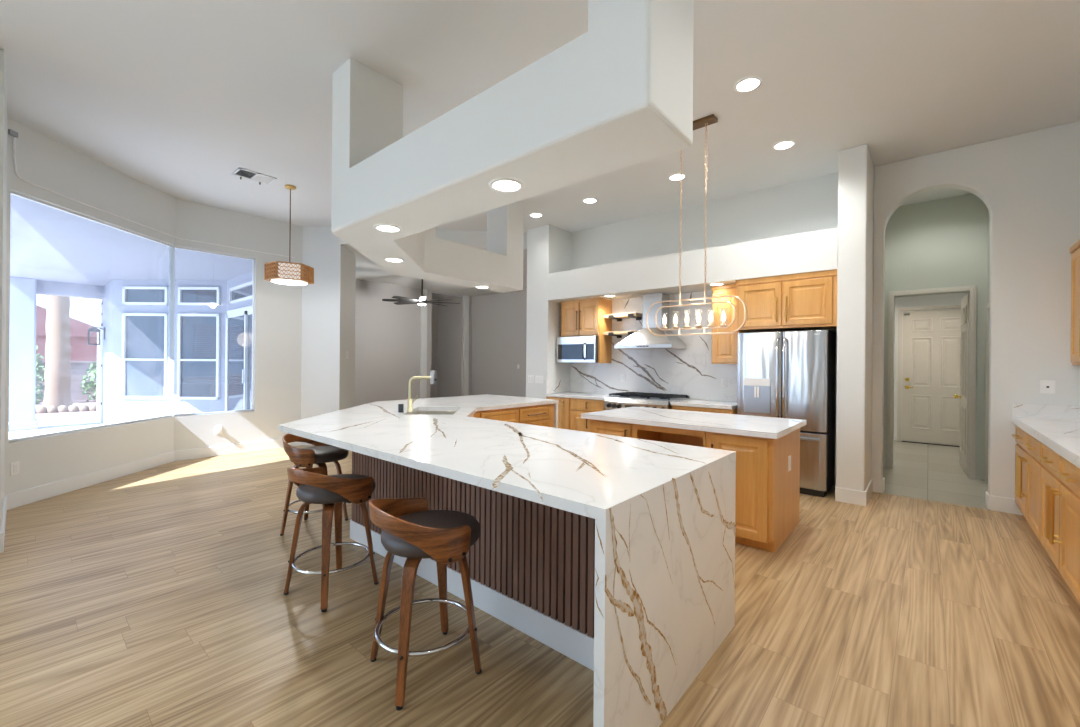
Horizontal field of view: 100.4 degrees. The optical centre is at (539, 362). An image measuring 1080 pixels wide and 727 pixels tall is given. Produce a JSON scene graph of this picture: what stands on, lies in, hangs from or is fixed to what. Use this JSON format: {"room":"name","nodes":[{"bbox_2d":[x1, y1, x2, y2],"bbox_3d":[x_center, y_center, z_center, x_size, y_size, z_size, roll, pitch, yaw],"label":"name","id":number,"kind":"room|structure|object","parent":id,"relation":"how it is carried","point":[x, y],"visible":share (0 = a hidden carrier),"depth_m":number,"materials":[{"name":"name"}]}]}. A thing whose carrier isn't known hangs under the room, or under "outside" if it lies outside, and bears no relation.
{"room":"kitchen","nodes":[
{"label":"kitchen","id":0,"kind":"room"},
{"bbox_2d":[0,48,6,529],"bbox_3d":[-4.592,-0.433,3.124,1.520,3.530,1.120,0,0,41],"label":"wall","id":1,"kind":"structure","parent":0,"point":[3,100],"depth_m":3.27,"materials":[{"name":"paint"}]},
{"bbox_2d":[0,495,6,552],"bbox_3d":[-4.296,1.264,3.606,1.360,0.140,0.016,0,0,41],"label":"baseboard","id":2,"kind":"structure","parent":1,"relation":"attached to","point":[4,513],"depth_m":3.36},
{"bbox_2d":[9,420,103,438],"bbox_3d":[-9.882,1.437,4.561,8.300,0.200,12.000,0,0,41],"label":"patio slab","id":3,"kind":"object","parent":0,"point":[43,428],"depth_m":9.24,"materials":[{"name":"concrete"}]},
{"bbox_2d":[9,276,37,430],"bbox_3d":[-10.360,-0.172,8.963,0.540,3.010,0.500,0,0,41],"label":"patio post","id":4,"kind":"object","parent":3,"relation":"on","point":[22,324],"visible":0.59,"depth_m":8.84,"materials":[{"name":"paint"}]},
{"bbox_2d":[35,400,97,423],"bbox_3d":[-28.240,1.343,24.383,45.400,0.180,80.000,0,0,41],"label":"yard","id":5,"kind":"structure","parent":0,"point":[87,415],"depth_m":11.70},
{"bbox_2d":[36,345,44,403],"bbox_3d":[-16.545,0.298,14.331,1.462,2.200,1.441,0,0,41],"label":"shrub","id":6,"kind":"object","parent":5,"relation":"on","point":[40,395],"visible":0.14,"depth_m":14.54,"materials":[{"name":"green plant"}]},
{"bbox_2d":[42,295,72,407],"bbox_3d":[-13.805,-1.374,12.899,0.702,5.649,0.676,0,0,41],"label":"trunk","id":7,"kind":"object","parent":5,"relation":"on","point":[57,375],"visible":0.47,"depth_m":12.73,"materials":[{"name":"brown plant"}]},
{"bbox_2d":[35,404,96,413],"bbox_3d":[-13.377,1.318,12.338,1.844,0.280,0.301,0,0,-41],"label":"stone edging","id":8,"kind":"object","parent":5,"relation":"on","point":[93,407],"visible":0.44,"depth_m":12.44,"materials":[{"name":"beige stone"}]},
{"bbox_2d":[36,361,96,401],"bbox_3d":[-16.607,0.651,15.661,0.300,1.400,30.000,0,0,41],"label":"wall","id":9,"kind":"structure","parent":5,"relation":"on","point":[78,368],"depth_m":15.88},
{"bbox_2d":[36,305,96,360],"bbox_3d":[-37.828,-1.437,32.684,13.200,5.220,9.400,0,0,41],"label":"house","id":10,"kind":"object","parent":5,"relation":"on","point":[80,349],"visible":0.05,"depth_m":30.52,"materials":[{"name":"paint"}]},
{"bbox_2d":[81,362,96,400],"bbox_3d":[-15.017,0.484,15.880,1.769,1.866,1.738,0,0,41],"label":"shrub","id":11,"kind":"object","parent":5,"relation":"on","point":[93,373],"visible":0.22,"depth_m":15.38,"materials":[{"name":"green plant"}]},
{"bbox_2d":[4,118,174,494],"bbox_3d":[-4.893,-0.436,5.038,0.080,3.530,1.994,0,0,-3],"label":"wall","id":12,"kind":"structure","parent":0,"point":[41,160],"depth_m":4.78,"materials":[{"name":"paint"}]},
{"bbox_2d":[10,462,19,475],"bbox_3d":[-4.812,0.975,4.125,0.010,0.118,0.074,0,0,-3],"label":"wall outlet","id":13,"kind":"object","parent":12,"relation":"attached to","point":[14,467],"visible":1,"depth_m":4.12,"materials":[{"name":"white plastic"}]},
{"bbox_2d":[13,465,16,472],"bbox_3d":[-4.809,0.975,4.125,0.003,0.068,0.032,0,0,-3],"label":"socket","id":14,"kind":"object","parent":13,"relation":"attached to","point":[14,466],"depth_m":4.12,"materials":[{"name":"white plastic"}]},
{"bbox_2d":[6,451,173,509],"bbox_3d":[-4.857,1.259,5.039,0.016,0.140,1.998,0,0,-3],"label":"baseboard","id":15,"kind":"structure","parent":12,"relation":"attached to","point":[27,496],"depth_m":4.75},
{"bbox_2d":[8,190,172,442],"bbox_3d":[-4.890,-0.408,5.064,0.069,2.325,1.985,0,0,-3],"label":"window","id":16,"kind":"structure","parent":12,"relation":"in","point":[12,192],"depth_m":4.81,"materials":[{"name":"white plastic"}]},
{"bbox_2d":[8,129,294,257],"bbox_3d":[-4.646,-1.882,5.694,0.646,0.434,3.244,0,0,16],"label":"cable","id":17,"kind":"object","parent":12,"relation":"attached to","point":[14,134],"visible":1,"depth_m":4.71,"materials":[{"name":"grey metal"}]},
{"bbox_2d":[96,280,112,424],"bbox_3d":[-9.463,-0.449,9.908,2.620,3.580,0.200,0,0,41],"label":"wall","id":18,"kind":"structure","parent":0,"point":[104,410],"depth_m":9.55,"materials":[{"name":"paint"}]},
{"bbox_2d":[88,327,104,344],"bbox_3d":[-9.475,-0.565,9.602,0.220,0.392,0.280,0,0,41],"label":"wall lantern","id":19,"kind":"object","parent":18,"relation":"attached to","point":[92,329],"visible":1,"depth_m":9.57,"materials":[{"name":"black metal"}]},
{"bbox_2d":[98,302,102,404],"bbox_3d":[-9.903,-0.198,10.181,0.500,2.270,0.080,0,0,41],"label":"wing window","id":20,"kind":"structure","parent":18,"relation":"in","point":[101,303],"depth_m":10.28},
{"bbox_2d":[10,194,252,298],"bbox_3d":[-6.859,-1.663,7.555,7.920,0.550,2.950,0,0,41],"label":"patio ceiling","id":21,"kind":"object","parent":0,"point":[68,255],"visible":0.61,"depth_m":7.03,"materials":[{"name":"paint"}]},
{"bbox_2d":[111,280,226,422],"bbox_3d":[-7.399,-0.432,9.077,2.276,3.580,0.200,0,0,0],"label":"wall","id":22,"kind":"structure","parent":0,"point":[122,410],"depth_m":8.98,"materials":[{"name":"paint"}]},
{"bbox_2d":[121,286,168,398],"bbox_3d":[-7.852,-0.391,8.952,0.890,2.230,0.050,0,0,0],"label":"window","id":23,"kind":"structure","parent":22,"relation":"in","point":[144,335],"depth_m":8.96,"materials":[{"name":"clear glass"}]},
{"bbox_2d":[177,287,220,398],"bbox_3d":[-6.787,-0.382,8.953,0.820,2.230,0.050,0,0,0],"label":"window","id":24,"kind":"structure","parent":22,"relation":"in","point":[198,335],"depth_m":8.96,"materials":[{"name":"glass"}]},
{"bbox_2d":[173,198,302,450],"bbox_3d":[-4.405,-0.432,6.676,0.080,3.530,1.620,0,0,41],"label":"wall","id":25,"kind":"structure","parent":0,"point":[278,307],"depth_m":6.82,"materials":[{"name":"paint"}]},
{"bbox_2d":[174,246,254,416],"bbox_3d":[-4.624,-0.406,6.415,0.069,2.325,0.981,0,0,41],"label":"window","id":26,"kind":"structure","parent":25,"relation":"attached to","point":[178,247],"depth_m":6.76,"materials":[{"name":"white plastic"}]},
{"bbox_2d":[216,426,221,433],"bbox_3d":[-4.564,0.965,6.406,0.050,0.118,0.074,0,0,41],"label":"wall outlet","id":27,"kind":"object","parent":25,"relation":"attached to","point":[218,428],"visible":1,"depth_m":6.40,"materials":[{"name":"white plastic"}]},
{"bbox_2d":[174,439,300,460],"bbox_3d":[-4.383,1.263,6.644,0.016,0.140,1.620,0,0,41],"label":"baseboard","id":28,"kind":"structure","parent":25,"relation":"attached to","point":[188,454],"depth_m":6.50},
{"bbox_2d":[226,271,252,310],"bbox_3d":[-5.140,-0.413,8.143,2.790,3.580,0.200,0,0,41],"label":"wall","id":29,"kind":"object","parent":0,"point":[247,277],"visible":0.07,"depth_m":8.49,"materials":[{"name":"paint"}]},
{"bbox_2d":[225,281,251,410],"bbox_3d":[-5.280,-0.024,8.069,2.320,2.800,0.090,0,0,41],"label":"window","id":30,"kind":"structure","parent":29,"relation":"attached to","point":[238,333],"depth_m":8.31,"materials":[{"name":"glass"}]},
{"bbox_2d":[301,227,355,418],"bbox_3d":[-3.623,-0.425,7.614,0.721,3.530,0.726,0,0,-4],"label":"wall pier","id":31,"kind":"object","parent":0,"point":[328,304],"visible":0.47,"depth_m":7.27,"materials":[{"name":"paint"}]},
{"bbox_2d":[354,279,471,406],"bbox_3d":[-4.506,-0.433,12.418,0.160,3.530,7.000,0,0,41],"label":"wall","id":32,"kind":"structure","parent":0,"point":[387,334],"depth_m":12.65,"materials":[{"name":"grey paint"}]},
{"bbox_2d":[420,289,468,398],"bbox_3d":[-2.945,-0.420,14.056,0.060,3.530,1.820,0,0,41],"label":"trim","id":33,"kind":"structure","parent":32,"relation":"attached to","point":[423,319],"depth_m":13.50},
{"bbox_2d":[331,230,522,292],"bbox_3d":[-1.183,-1.179,4.894,0.946,0.403,3.092,0,0,21],"label":"soffit leg","id":34,"kind":"structure","parent":0,"point":[426,257],"depth_m":5.10,"materials":[{"name":"paint"}]},
{"bbox_2d":[384,257,404,262],"bbox_3d":[-1.390,-0.974,4.287,0.194,0.008,0.194,0,0,41],"label":"recessed light","id":35,"kind":"object","parent":34,"relation":"attached to","point":[389,259],"visible":1,"depth_m":4.26,"materials":[{"name":"white plastic"}]},
{"bbox_2d":[423,201,523,259],"bbox_3d":[-0.964,-1.773,5.338,0.560,0.790,2.040,0,0,41],"label":"posts","id":36,"kind":"object","parent":34,"relation":"on","point":[505,224],"visible":0.29,"depth_m":5.92,"materials":[{"name":"paint"}]},
{"bbox_2d":[475,286,489,288],"bbox_3d":[-0.746,-0.969,5.797,0.194,0.008,0.194,0,0,41],"label":"recessed light","id":37,"kind":"object","parent":34,"relation":"attached to","point":[482,287],"visible":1,"depth_m":5.81,"materials":[{"name":"white plastic"}]},
{"bbox_2d":[341,230,526,258],"bbox_3d":[-1.744,-2.040,7.751,3.020,0.270,0.726,0,0,-4],"label":"wall header","id":38,"kind":"structure","parent":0,"point":[476,239],"depth_m":7.43,"materials":[{"name":"paint"}]},
{"bbox_2d":[431,297,458,397],"bbox_3d":[-3.551,-0.425,14.633,1.290,3.530,1.500,0,0,41],"label":"wall","id":39,"kind":"structure","parent":0,"point":[445,319],"depth_m":15.15,"materials":[{"name":"grey paint"}]},
{"bbox_2d":[472,289,526,396],"bbox_3d":[0.192,-0.393,12.893,6.650,3.530,0.160,0,0,41],"label":"wall","id":40,"kind":"structure","parent":0,"point":[499,320],"depth_m":14.06,"materials":[{"name":"grey paint"}]},
{"bbox_2d":[331,0,693,243],"bbox_3d":[-0.438,-1.567,2.692,2.612,1.193,0.425,0,0,41],"label":"soffit beam","id":41,"kind":"structure","parent":0,"point":[618,95],"depth_m":2.17,"materials":[{"name":"paint"}]},
{"bbox_2d":[374,224,401,232],"bbox_3d":[-1.105,-0.972,3.270,0.194,0.008,0.194,0,0,41],"label":"recessed light","id":42,"kind":"object","parent":41,"relation":"attached to","point":[389,228],"visible":1,"depth_m":3.27,"materials":[{"name":"white plastic"}]},
{"bbox_2d":[489,178,523,192],"bbox_3d":[-0.183,-0.964,2.458,0.194,0.008,0.194,0,0,41],"label":"recessed light","id":43,"kind":"object","parent":41,"relation":"attached to","point":[506,185],"visible":1,"depth_m":2.45,"materials":[{"name":"white plastic"}]},
{"bbox_2d":[0,441,1079,726],"bbox_3d":[-2.822,1.446,5.466,14.200,0.200,16.600,0,0,41],"label":"floor","id":44,"kind":"structure","parent":0,"point":[152,597],"depth_m":2.34,"materials":[{"name":"brown wood"}]},
{"bbox_2d":[280,433,348,535],"bbox_3d":[-1.836,0.971,3.695,0.489,0.768,0.502,0,0,1],"label":"bar stool","id":45,"kind":"object","parent":44,"relation":"on","point":[319,454],"visible":0.69,"depth_m":3.54,"materials":[{"name":"brown wood"}]},
{"bbox_2d":[283,467,378,611],"bbox_3d":[-1.242,0.976,2.702,0.502,0.768,0.489,0,0,30],"label":"bar stool","id":46,"kind":"object","parent":44,"relation":"on","point":[314,487],"visible":1,"depth_m":2.55,"materials":[{"name":"brown wood"}]},
{"bbox_2d":[369,497,481,710],"bbox_3d":[-0.511,0.982,2.022,0.489,0.768,0.502,0,0,-36],"label":"bar stool","id":47,"kind":"object","parent":44,"relation":"on","point":[414,532],"visible":1,"depth_m":1.88,"materials":[{"name":"wood"}]},
{"bbox_2d":[350,404,594,670],"bbox_3d":[0.028,0.934,3.898,3.432,0.872,2.594,0,0,41],"label":"base cabinet","id":48,"kind":"object","parent":44,"relation":"on","point":[531,565],"visible":0.34,"depth_m":2.35,"materials":[{"name":"brown wood"}]},
{"bbox_2d":[278,394,735,726],"bbox_3d":[-0.304,0.911,3.848,3.960,0.930,3.213,0,0,41],"label":"countertop","id":49,"kind":"structure","parent":48,"relation":"on","point":[663,513],"depth_m":1.91,"materials":[{"name":"white stone"}]},
{"bbox_2d":[398,404,403,411],"bbox_3d":[-1.247,0.409,4.034,0.048,0.075,0.048,0,0,41],"label":"button","id":50,"kind":"object","parent":49,"relation":"on","point":[400,406],"visible":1,"depth_m":4.01,"materials":[{"name":"black plastic"}]},
{"bbox_2d":[407,370,436,411],"bbox_3d":[-1.068,0.260,4.063,0.262,0.376,0.055,0,0,-4],"label":"kitchen faucet","id":51,"kind":"object","parent":49,"relation":"on","point":[431,377],"visible":1,"depth_m":4.05,"materials":[{"name":"gold metal"}]},
{"bbox_2d":[411,411,455,414],"bbox_3d":[-0.990,0.598,4.214,0.450,0.218,0.710,0,0,-4],"label":"undermount sink","id":52,"kind":"object","parent":49,"relation":"in","point":[417,412],"visible":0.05,"depth_m":4.55,"materials":[{"name":"metal"}]},
{"bbox_2d":[546,396,605,431],"bbox_3d":[0.688,0.952,6.844,1.095,0.848,0.662,0,0,41],"label":"base cabinet","id":53,"kind":"object","parent":44,"relation":"on","point":[570,410],"visible":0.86,"depth_m":6.61,"materials":[{"name":"brown wood"}]},
{"bbox_2d":[545,392,614,399],"bbox_3d":[0.698,0.506,6.854,1.098,0.041,0.643,0,0,41],"label":"countertop","id":54,"kind":"structure","parent":53,"relation":"on","point":[580,395],"depth_m":6.74,"materials":[{"name":"white stone"}]},
{"bbox_2d":[604,392,689,409],"bbox_3d":[1.444,0.908,6.148,0.930,0.948,0.730,0,0,41],"label":"gas range","id":55,"kind":"object","parent":44,"relation":"on","point":[622,399],"visible":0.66,"depth_m":5.97,"materials":[{"name":"silver metal"}]},
{"bbox_2d":[608,395,685,400],"bbox_3d":[1.480,0.478,6.184,0.900,0.008,0.580,0,0,41],"label":"cooktop","id":56,"kind":"object","parent":55,"relation":"in","point":[678,398],"depth_m":5.94,"materials":[{"name":"grey metal"}]},
{"bbox_2d":[589,419,799,552],"bbox_3d":[1.341,0.957,4.070,1.600,0.848,0.937,0,0,41],"label":"kitchen island","id":57,"kind":"object","parent":44,"relation":"on","point":[767,501],"visible":0.39,"depth_m":3.38,"materials":[{"name":"brown wood"}]},
{"bbox_2d":[581,406,805,438],"bbox_3d":[1.362,0.512,4.059,1.710,0.042,1.010,0,0,41],"label":"island countertop","id":58,"kind":"structure","parent":57,"relation":"on","point":[746,425],"depth_m":3.82,"materials":[{"name":"white stone"}]},
{"bbox_2d":[788,455,790,471],"bbox_3d":[1.996,0.807,3.596,0.010,0.118,0.074,0,0,41],"label":"wall outlet","id":59,"kind":"object","parent":57,"relation":"attached to","point":[789,457],"visible":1,"depth_m":3.58,"materials":[{"name":"beige plastic"}]},
{"bbox_2d":[672,405,736,413],"bbox_3d":[2.108,0.964,5.617,0.740,0.848,0.662,0,0,41],"label":"base cabinet","id":60,"kind":"object","parent":44,"relation":"on","point":[687,408],"visible":0.11,"depth_m":5.35,"materials":[{"name":"brown wood"}]},
{"bbox_2d":[671,399,736,409],"bbox_3d":[2.120,0.518,5.626,0.740,0.041,0.643,0,0,41],"label":"countertop","id":61,"kind":"structure","parent":60,"relation":"on","point":[730,405],"depth_m":5.46,"materials":[{"name":"white stone"}]},
{"bbox_2d":[737,329,835,496],"bbox_3d":[2.756,0.526,5.070,0.880,1.735,0.638,0,0,41],"label":"refrigerator","id":62,"kind":"object","parent":44,"relation":"on","point":[781,374],"visible":0.67,"depth_m":4.79,"materials":[{"name":"silver metal"}]},
{"bbox_2d":[1012,425,1079,603],"bbox_3d":[2.952,0.971,2.038,0.695,0.848,5.155,0,0,41],"label":"base cabinet","id":63,"kind":"object","parent":44,"relation":"on","point":[1047,484],"visible":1,"depth_m":2.83,"materials":[{"name":"brown wood"}]},
{"bbox_2d":[1012,403,1079,467],"bbox_3d":[2.957,0.455,2.014,0.667,0.181,5.199,0,0,41],"label":"countertop","id":64,"kind":"structure","parent":63,"relation":"on","point":[1057,427],"depth_m":3.60,"materials":[{"name":"white stone"}]},
{"bbox_2d":[0,0,1079,297],"bbox_3d":[-3.976,-2.293,4.079,14.220,0.200,18.950,0,0,41],"label":"ceiling","id":65,"kind":"structure","parent":0,"point":[175,97],"depth_m":3.45,"materials":[{"name":"paint"}]},
{"bbox_2d":[232,167,276,184],"bbox_3d":[-3.349,-2.168,5.277,0.274,0.039,0.385,0,0,41],"label":"ceiling vent","id":66,"kind":"object","parent":65,"relation":"in","point":[244,173],"visible":1,"depth_m":5.27,"materials":[{"name":"white metal"}]},
{"bbox_2d":[264,185,313,285],"bbox_3d":[-3.106,-1.588,5.592,0.532,1.194,0.505,0,0,41],"label":"pendant light","id":67,"kind":"object","parent":65,"relation":"hanging from","point":[287,273],"visible":1,"depth_m":5.45,"materials":[{"name":"brown wood"}]},
{"bbox_2d":[271,263,307,284],"bbox_3d":[-3.110,-1.091,5.592,0.400,0.200,0.400,0,0,41],"label":"diffuser","id":68,"kind":"object","parent":67,"relation":"attached to","point":[281,273],"depth_m":5.42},
{"bbox_2d":[382,279,459,306],"bbox_3d":[-2.880,-1.789,10.998,1.738,0.789,1.738,0,0,6],"label":"ceiling fan","id":69,"kind":"object","parent":65,"relation":"hanging from","point":[422,301],"visible":0.84,"depth_m":10.88,"materials":[{"name":"black metal"}]},
{"bbox_2d":[529,213,542,217],"bbox_3d":[-0.059,-2.156,6.596,0.200,0.008,0.200,0,0,41],"label":"recessed light","id":70,"kind":"object","parent":65,"relation":"in","point":[536,215],"visible":1,"depth_m":6.60,"materials":[{"name":"white plastic"}]},
{"bbox_2d":[582,198,597,203],"bbox_3d":[0.665,-2.150,5.989,0.200,0.008,0.200,0,0,41],"label":"recessed light","id":71,"kind":"object","parent":65,"relation":"in","point":[586,200],"visible":1,"depth_m":5.98,"materials":[{"name":"white plastic"}]},
{"bbox_2d":[668,173,685,180],"bbox_3d":[1.586,-2.143,5.210,0.200,0.008,0.200,0,0,41],"label":"recessed light","id":72,"kind":"object","parent":65,"relation":"in","point":[675,177],"visible":0.92,"depth_m":5.21,"materials":[{"name":"white plastic"}]},
{"bbox_2d":[646,114,745,335],"bbox_3d":[1.380,-1.197,4.049,0.915,1.901,0.110,0,0,41],"label":"linear chandelier","id":73,"kind":"object","parent":65,"relation":"hanging from","point":[711,119],"visible":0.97,"depth_m":3.99,"materials":[{"name":"gold metal"}]},
{"bbox_2d":[734,76,761,92],"bbox_3d":[1.607,-2.142,3.476,0.200,0.008,0.200,0,0,41],"label":"recessed light","id":74,"kind":"object","parent":65,"relation":"in","point":[748,84],"visible":1,"depth_m":3.47,"materials":[{"name":"white plastic"}]},
{"bbox_2d":[773,140,795,149],"bbox_3d":[2.401,-2.136,4.429,0.200,0.008,0.200,0,0,41],"label":"recessed light","id":75,"kind":"object","parent":65,"relation":"in","point":[786,144],"visible":1,"depth_m":4.43,"materials":[{"name":"white plastic"}]},
{"bbox_2d":[526,224,571,398],"bbox_3d":[0.196,-0.393,7.458,0.460,3.530,0.760,0,0,41],"label":"wall","id":76,"kind":"structure","parent":0,"point":[549,247],"depth_m":7.17,"materials":[{"name":"paint"}]},
{"bbox_2d":[528,375,533,382],"bbox_3d":[-0.149,0.269,7.242,0.120,0.120,0.010,0,0,41],"label":"light switch","id":77,"kind":"object","parent":76,"relation":"attached to","point":[530,377],"visible":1,"depth_m":7.24,"materials":[{"name":"white plastic"}]},
{"bbox_2d":[535,376,542,382],"bbox_3d":[-0.013,0.270,7.125,0.160,0.120,0.010,0,0,41],"label":"light switch","id":78,"kind":"object","parent":76,"relation":"attached to","point":[538,379],"visible":1,"depth_m":7.12,"materials":[{"name":"white plastic"}]},
{"bbox_2d":[546,377,569,392],"bbox_3d":[0.298,0.357,7.224,0.010,0.249,0.608,0,0,41],"label":"side splash","id":79,"kind":"object","parent":76,"relation":"attached to","point":[553,384],"visible":1,"depth_m":7.20,"materials":[{"name":"white stone"}]},
{"bbox_2d":[548,227,837,301],"bbox_3d":[1.760,-1.164,6.007,3.796,0.417,0.600,0,0,41],"label":"soffit","id":80,"kind":"structure","parent":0,"point":[813,251],"depth_m":5.47,"materials":[{"name":"paint"}]},
{"bbox_2d":[709,283,724,285],"bbox_3d":[2.146,-0.948,5.461,0.184,0.008,0.184,0,0,41],"label":"recessed light","id":81,"kind":"object","parent":80,"relation":"in","point":[711,284],"visible":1,"depth_m":5.47,"materials":[{"name":"white plastic"}]},
{"bbox_2d":[571,172,837,486],"bbox_3d":[2.002,-0.378,6.295,3.796,3.530,0.160,0,0,41],"label":"wall","id":82,"kind":"structure","parent":0,"point":[808,205],"depth_m":5.87,"materials":[{"name":"paint"}]},
{"bbox_2d":[561,298,611,362],"bbox_3d":[0.703,-0.476,7.028,0.750,0.973,0.385,0,0,41],"label":"upper cabinet","id":83,"kind":"object","parent":82,"relation":"attached to","point":[584,317],"visible":0.98,"depth_m":6.85,"materials":[{"name":"brown wood"}]},
{"bbox_2d":[557,336,597,362],"bbox_3d":[0.653,-0.197,7.023,0.743,0.400,0.453,0,0,41],"label":"microwave","id":84,"kind":"object","parent":83,"relation":"attached to","point":[577,349],"visible":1,"depth_m":6.86,"materials":[{"name":"silver metal"}]},
{"bbox_2d":[604,331,636,337],"bbox_3d":[1.231,-0.412,6.657,0.545,0.085,0.253,0,0,41],"label":"floating shelf","id":85,"kind":"object","parent":82,"relation":"attached to","point":[618,334],"visible":0.69,"depth_m":6.61,"materials":[{"name":"brown wood"}]},
{"bbox_2d":[604,313,642,320],"bbox_3d":[1.233,-0.667,6.657,0.545,0.085,0.253,0,0,41],"label":"floating shelf","id":86,"kind":"object","parent":82,"relation":"attached to","point":[618,317],"visible":0.88,"depth_m":6.58,"materials":[{"name":"brown wood"}]},
{"bbox_2d":[614,292,686,348],"bbox_3d":[1.529,-0.574,6.251,0.855,0.763,0.483,0,0,41],"label":"range hood","id":87,"kind":"object","parent":82,"relation":"attached to","point":[642,339],"visible":0.94,"depth_m":6.18,"materials":[{"name":"silver metal"}]},
{"bbox_2d":[570,290,736,401],"bbox_3d":[1.568,-0.237,6.548,2.790,1.458,0.020,0,0,41],"label":"backsplash","id":88,"kind":"structure","parent":82,"relation":"attached to","point":[691,372],"depth_m":6.33,"materials":[{"name":"white stone"}]},
{"bbox_2d":[621,374,624,381],"bbox_3d":[1.252,0.235,6.799,0.074,0.118,0.010,0,0,41],"label":"wall outlet","id":89,"kind":"object","parent":88,"relation":"attached to","point":[622,375],"visible":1,"depth_m":6.79,"materials":[{"name":"white plastic"}]},
{"bbox_2d":[711,284,744,363],"bbox_3d":[2.368,-0.464,5.628,0.340,0.968,0.328,0,0,41],"label":"upper cabinet","id":90,"kind":"object","parent":82,"relation":"attached to","point":[724,346],"visible":0.65,"depth_m":5.51,"materials":[{"name":"brown wood"}]},
{"bbox_2d":[736,269,836,331],"bbox_3d":[2.803,-0.658,5.071,0.984,0.573,0.605,0,0,41],"label":"upper cabinet","id":91,"kind":"object","parent":82,"relation":"attached to","point":[800,301],"visible":0.98,"depth_m":4.83,"materials":[{"name":"brown wood"}]},
{"bbox_2d":[836,144,873,490],"bbox_3d":[3.356,-0.367,4.775,0.239,3.530,0.830,0,0,41],"label":"wall","id":92,"kind":"structure","parent":0,"point":[855,165],"depth_m":4.47,"materials":[{"name":"paint"}]},
{"bbox_2d":[835,487,866,505],"bbox_3d":[3.071,1.326,4.450,0.255,0.140,0.016,0,0,41],"label":"baseboard","id":93,"kind":"structure","parent":92,"relation":"attached to","point":[856,497],"depth_m":4.44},
{"bbox_2d":[865,479,872,505],"bbox_3d":[3.385,1.328,4.631,0.016,0.140,0.670,0,0,41],"label":"baseboard","id":94,"kind":"structure","parent":92,"relation":"attached to","point":[869,489],"depth_m":4.59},
{"bbox_2d":[894,292,968,440],"bbox_3d":[6.669,-0.049,8.102,2.300,2.950,0.140,0,0,41],"label":"wall","id":95,"kind":"structure","parent":0,"point":[953,298],"depth_m":8.07,"materials":[{"name":"paint"}]},
{"bbox_2d":[897,305,960,440],"bbox_3d":[6.874,0.225,7.811,1.045,2.405,0.028,0,0,41],"label":"trim","id":96,"kind":"structure","parent":95,"relation":"attached to","point":[899,388],"depth_m":8.12,"materials":[{"name":"paint"}]},
{"bbox_2d":[902,309,960,446],"bbox_3d":[6.865,0.260,7.801,0.911,2.335,0.095,0,0,41],"label":"door","id":97,"kind":"structure","parent":95,"relation":"in","point":[932,338],"depth_m":7.85,"materials":[{"name":"paint"},{"name":"brass"}]},
{"bbox_2d":[883,194,987,479],"bbox_3d":[4.827,-0.327,5.968,2.300,3.475,0.140,0,0,41],"label":"wall","id":98,"kind":"structure","parent":0,"point":[941,243],"depth_m":5.66,"materials":[{"name":"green paint"}]},
{"bbox_2d":[887,285,976,478],"bbox_3d":[4.966,0.237,5.733,0.847,2.350,0.028,0,0,41],"label":"trim","id":99,"kind":"structure","parent":98,"relation":"attached to","point":[973,289],"depth_m":5.52,"materials":[{"name":"paint"}]},
{"bbox_2d":[954,293,968,474],"bbox_3d":[5.556,0.271,5.923,0.103,2.268,0.747,0,0,38],"label":"door","id":100,"kind":"structure","parent":98,"relation":"in","point":[964,344],"depth_m":5.82,"materials":[{"name":"paint"}]},
{"bbox_2d":[901,188,971,205],"bbox_3d":[4.600,-2.129,5.266,1.290,0.125,1.520,0,0,41],"label":"ceiling","id":101,"kind":"structure","parent":0,"point":[936,194],"depth_m":5.56,"materials":[{"name":"paint"}]},
{"bbox_2d":[871,121,1079,501],"bbox_3d":[4.370,-0.358,4.342,1.867,3.530,0.160,0,0,41],"label":"wall","id":102,"kind":"structure","parent":0,"point":[1028,183],"depth_m":4.20,"materials":[{"name":"paint"}]},
{"bbox_2d":[873,479,881,492],"bbox_3d":[3.634,1.331,4.849,0.076,0.140,0.016,0,0,41],"label":"baseboard","id":103,"kind":"structure","parent":102,"relation":"attached to","point":[877,484],"depth_m":4.84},
{"bbox_2d":[882,477,884,492],"bbox_3d":[3.726,1.331,4.885,0.016,0.140,0.160,0,0,41],"label":"baseboard","id":104,"kind":"object","parent":102,"relation":"attached to","point":[883,479],"visible":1,"depth_m":4.83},
{"bbox_2d":[985,491,988,509],"bbox_3d":[4.335,1.336,4.360,0.016,0.140,0.160,0,0,41],"label":"baseboard","id":105,"kind":"structure","parent":102,"relation":"attached to","point":[987,493],"depth_m":4.30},
{"bbox_2d":[989,495,1022,514],"bbox_3d":[4.379,1.337,4.205,0.253,0.140,0.016,0,0,41],"label":"baseboard","id":106,"kind":"structure","parent":102,"relation":"attached to","point":[1001,504],"depth_m":4.22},
{"bbox_2d":[1040,380,1054,393],"bbox_3d":[4.570,0.221,4.050,0.090,0.118,0.014,0,0,41],"label":"wall outlet","id":107,"kind":"object","parent":102,"relation":"attached to","point":[1046,386],"visible":1,"depth_m":4.05,"materials":[{"name":"white plastic"}]},
{"bbox_2d":[988,210,989,302],"bbox_3d":[4.974,-0.326,4.837,0.140,3.475,1.380,0,0,41],"label":"wall","id":108,"kind":"structure","parent":0,"point":[988,210],"depth_m":5.32,"materials":[{"name":"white paint"}]},
{"bbox_2d":[985,302,989,484],"bbox_3d":[4.911,0.366,4.899,0.028,2.090,0.880,0,0,41],"label":"trim","id":109,"kind":"structure","parent":108,"relation":"attached to","point":[988,304],"depth_m":5.19,"materials":[{"name":"paint"}]},
{"bbox_3d":[1.037,-0.386,-0.853,0.160,3.530,12.060,0,0,41],"label":"wall","id":110,"kind":"structure","parent":0,"visible":0},
{"bbox_2d":[1070,240,1079,364],"bbox_3d":[3.907,-0.500,2.876,0.367,1.035,2.655,0,0,41],"label":"upper cabinet","id":111,"kind":"object","parent":110,"relation":"attached to","point":[1075,249],"visible":1,"depth_m":3.82,"materials":[{"name":"brown wood"}]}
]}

